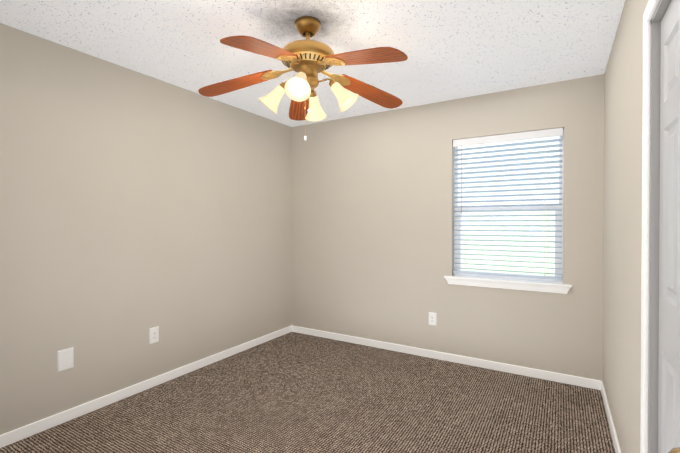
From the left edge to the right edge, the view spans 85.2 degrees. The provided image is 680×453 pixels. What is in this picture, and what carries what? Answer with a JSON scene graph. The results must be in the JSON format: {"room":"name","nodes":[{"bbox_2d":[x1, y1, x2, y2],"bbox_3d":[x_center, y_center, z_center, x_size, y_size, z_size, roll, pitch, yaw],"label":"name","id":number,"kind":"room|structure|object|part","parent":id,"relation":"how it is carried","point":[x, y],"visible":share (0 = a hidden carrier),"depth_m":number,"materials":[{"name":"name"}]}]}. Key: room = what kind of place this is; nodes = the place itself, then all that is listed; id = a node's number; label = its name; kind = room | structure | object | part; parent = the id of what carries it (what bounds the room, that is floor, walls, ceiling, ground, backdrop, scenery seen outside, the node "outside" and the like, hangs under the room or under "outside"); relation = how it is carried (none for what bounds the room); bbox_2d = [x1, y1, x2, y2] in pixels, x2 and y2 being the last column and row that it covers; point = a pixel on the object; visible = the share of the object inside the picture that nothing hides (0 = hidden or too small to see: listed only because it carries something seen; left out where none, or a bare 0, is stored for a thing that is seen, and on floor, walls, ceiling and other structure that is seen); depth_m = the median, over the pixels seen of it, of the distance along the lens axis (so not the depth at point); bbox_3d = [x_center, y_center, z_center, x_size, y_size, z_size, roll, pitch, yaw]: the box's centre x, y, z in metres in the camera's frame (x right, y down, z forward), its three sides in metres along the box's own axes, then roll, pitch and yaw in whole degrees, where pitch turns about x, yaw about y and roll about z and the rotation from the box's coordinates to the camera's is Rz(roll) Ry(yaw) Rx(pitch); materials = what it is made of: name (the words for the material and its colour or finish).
{"room":"empty bedroom","nodes":[
{"label":"empty bedroom","id":0,"kind":"room"},
{"bbox_2d":[0,23,291,434],"bbox_3d":[-1.601,0.047,2.845,0.140,2.440,4.022,0,1,31],"label":"wall","id":1,"kind":"structure","parent":0,"point":[135,206],"depth_m":2.71,"materials":[{"name":"paint"}]},
{"bbox_2d":[57,347,73,371],"bbox_3d":[-1.783,0.865,2.403,0.007,0.135,0.092,0,1,31],"label":"wall plate","id":2,"kind":"object","parent":1,"relation":"attached to","point":[65,359],"visible":1,"depth_m":2.40,"materials":[{"name":"white plastic"}]},
{"bbox_2d":[0,325,291,447],"bbox_3d":[-1.536,1.230,2.815,0.013,0.074,3.742,0,1,31],"label":"baseboard","id":3,"kind":"structure","parent":1,"relation":"attached to","point":[21,433],"depth_m":2.69,"materials":[{"name":"white wood"}]},
{"bbox_2d":[149,326,158,343],"bbox_3d":[-1.470,0.861,2.926,0.008,0.125,0.078,0,1,31],"label":"electrical outlet","id":4,"kind":"object","parent":1,"relation":"attached to","point":[153,334],"visible":1,"depth_m":2.92,"materials":[{"name":"white plastic"}]},
{"bbox_2d":[0,332,615,452],"bbox_3d":[-0.570,1.307,1.479,3.324,0.060,5.322,0,1,31],"label":"floor","id":5,"kind":"structure","parent":0,"point":[292,392],"depth_m":2.54,"materials":[{"name":"carpet"}]},
{"bbox_2d":[0,0,624,126],"bbox_3d":[-0.570,-1.213,1.459,3.324,0.100,5.322,0,1,31],"label":"ceiling","id":6,"kind":"structure","parent":0,"point":[453,49],"depth_m":2.30,"materials":[{"name":"white paint"}]},
{"bbox_2d":[198,16,407,140],"bbox_3d":[-0.189,-0.834,2.083,1.249,0.666,1.228,0,1,31],"label":"fan","id":7,"kind":"object","parent":6,"relation":"hanging from","point":[307,60],"visible":1,"depth_m":2.07,"materials":[{"name":"brown wood"}]},
{"label":"blade","id":8,"kind":"part","parent":7,"relation":"part of","materials":[{"name":"brown wood"}]},
{"label":"blade","id":9,"kind":"part","parent":7,"relation":"part of","materials":[{"name":"brown wood"}]},
{"bbox_3d":[-0.379,-0.752,2.148,0.137,0.138,0.137,40,5,5],"label":"lamp shade","id":10,"kind":"part","parent":7,"relation":"part of","materials":[{"name":"white glass"}]},
{"bbox_3d":[-0.210,-0.750,1.929,0.137,0.138,0.137,0,-40,7],"label":"lamp shade","id":11,"kind":"part","parent":7,"relation":"part of","materials":[{"name":"white glass"}]},
{"bbox_3d":[-0.208,-0.768,1.943,0.047,0.077,0.047,0,-40,7],"label":"bulb","id":12,"kind":"part","parent":7,"relation":"part of","materials":[{"name":"white glass"}]},
{"label":"blade","id":13,"kind":"part","parent":7,"relation":"part of","materials":[{"name":"brown wood"}]},
{"bbox_3d":[-0.159,-0.753,2.317,0.137,0.138,0.137,0,40,7],"label":"lamp shade","id":14,"kind":"part","parent":7,"relation":"part of","materials":[{"name":"white glass"}]},
{"bbox_3d":[0.010,-0.751,2.098,0.137,0.138,0.137,-40,-4,6],"label":"lamp shade","id":15,"kind":"part","parent":7,"relation":"part of","materials":[{"name":"white glass"}]},
{"bbox_3d":[0.124,-0.837,1.830,0.466,0.006,0.164,17,9,42],"label":"blade","id":16,"kind":"part","parent":7,"relation":"part of","materials":[{"name":"brown wood"}]},
{"bbox_3d":[0.189,-0.841,2.325,0.466,0.006,0.164,14,-9,-28],"label":"blade","id":17,"kind":"part","parent":7,"relation":"part of","materials":[{"name":"brown wood"}]},
{"bbox_2d":[291,74,603,380],"bbox_3d":[0.822,0.041,3.655,3.184,2.440,0.140,0,1,31],"label":"wall","id":18,"kind":"structure","parent":0,"point":[372,207],"depth_m":3.55,"materials":[{"name":"paint"}]},
{"bbox_2d":[429,312,436,325],"bbox_3d":[0.885,0.886,3.538,0.078,0.125,0.008,0,1,31],"label":"electrical outlet","id":19,"kind":"object","parent":18,"relation":"attached to","point":[432,318],"visible":1,"depth_m":3.53,"materials":[{"name":"white plastic"}]},
{"bbox_2d":[292,325,600,389],"bbox_3d":[0.723,1.224,3.635,3.018,0.074,0.013,0,1,31],"label":"baseboard","id":20,"kind":"structure","parent":18,"relation":"attached to","point":[547,375],"depth_m":3.39,"materials":[{"name":"white wood"}]},
{"bbox_2d":[444,275,571,293],"bbox_3d":[1.434,0.501,3.234,1.012,0.075,0.137,0,1,31],"label":"window sill","id":21,"kind":"structure","parent":18,"relation":"attached to","point":[538,286],"depth_m":3.18,"materials":[{"name":"white wood"}]},
{"bbox_2d":[454,129,563,282],"bbox_3d":[1.476,-0.161,3.299,0.890,1.292,0.058,0,1,31],"label":"window","id":22,"kind":"structure","parent":18,"relation":"in","point":[559,271],"depth_m":3.24,"materials":[{"name":"white plastic"}]},
{"bbox_2d":[453,127,562,279],"bbox_3d":[1.442,-0.185,3.243,0.878,1.238,0.056,0,1,31],"label":"window blinds","id":23,"kind":"object","parent":22,"relation":"attached to","point":[536,134],"visible":0.94,"depth_m":3.21,"materials":[{"name":"white plastic"}]},
{"bbox_2d":[461,145,461,214],"bbox_3d":[1.116,-0.427,3.394,0.009,0.639,0.012,0,1,31],"label":"wand","id":24,"kind":"object","parent":23,"relation":"hanging from","point":[461,179],"visible":1,"depth_m":3.39,"materials":[{"name":"grey plastic"}]},
{"bbox_2d":[464,146,465,270],"bbox_3d":[1.142,-0.167,3.394,0.002,1.181,0.002,0,1,31],"label":"cord","id":25,"kind":"object","parent":23,"relation":"hanging from","point":[464,146],"depth_m":3.44,"materials":[{"name":"white fabric"}]},
{"bbox_2d":[544,136,548,275],"bbox_3d":[1.702,-0.164,3.051,0.031,1.181,0.013,0,0,10],"label":"cord","id":26,"kind":"object","parent":23,"relation":"hanging from","point":[544,200],"depth_m":3.05,"materials":[{"name":"white fabric"}]},
{"bbox_2d":[603,0,648,452],"bbox_3d":[0.760,0.064,0.591,0.140,2.440,5.182,0,1,31],"label":"wall","id":27,"kind":"structure","parent":0,"point":[622,228],"depth_m":1.91,"materials":[{"name":"paint"}]},
{"bbox_2d":[601,381,620,452],"bbox_3d":[1.594,1.235,2.141,0.013,0.074,1.680,0,1,31],"label":"baseboard","id":28,"kind":"structure","parent":27,"relation":"attached to","point":[612,428],"depth_m":2.30,"materials":[{"name":"white wood"}]},
{"bbox_2d":[640,0,659,452],"bbox_3d":[0.815,0.241,0.838,0.016,2.081,1.322,0,1,31],"label":"trim","id":29,"kind":"structure","parent":27,"relation":"attached to","point":[650,9],"depth_m":1.36,"materials":[{"name":"white wood"}]},
{"bbox_2d":[648,0,670,452],"bbox_3d":[0.882,0.267,0.798,0.142,2.030,1.220,0,1,31],"label":"trim","id":30,"kind":"structure","parent":27,"relation":"attached to","point":[656,20],"depth_m":1.33,"materials":[{"name":"grey wood"}]},
{"bbox_2d":[658,0,679,452],"bbox_3d":[1.080,0.269,1.190,0.030,1.992,0.290,0,1,31],"label":"closet door leaf","id":31,"kind":"structure","parent":27,"relation":"in","point":[669,347],"depth_m":1.20,"materials":[{"name":"grey wood"}]},
{"bbox_3d":[-1.233,0.066,0.362,3.044,2.440,0.140,0,1,31],"label":"wall","id":32,"kind":"structure","parent":0,"visible":0},
{"bbox_3d":[0.279,0.266,0.081,0.035,2.020,0.850,0,1,31],"label":"entry door","id":33,"kind":"structure","parent":32,"relation":"in","visible":0},
{"bbox_2d":[668,447,679,452],"bbox_3d":[0.472,0.290,0.403,0.178,0.068,0.100,0,1,31],"label":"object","id":34,"kind":"structure","parent":33,"relation":"attached to","point":[675,450],"depth_m":0.44,"materials":[{"name":"gold metal"}]},
{"label":"outside","id":35,"kind":"structure","parent":0,"visible":0},
{"bbox_2d":[459,136,558,275],"bbox_3d":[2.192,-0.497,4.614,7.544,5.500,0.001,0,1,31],"label":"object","id":36,"kind":"structure","parent":35,"point":[547,265],"depth_m":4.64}
]}

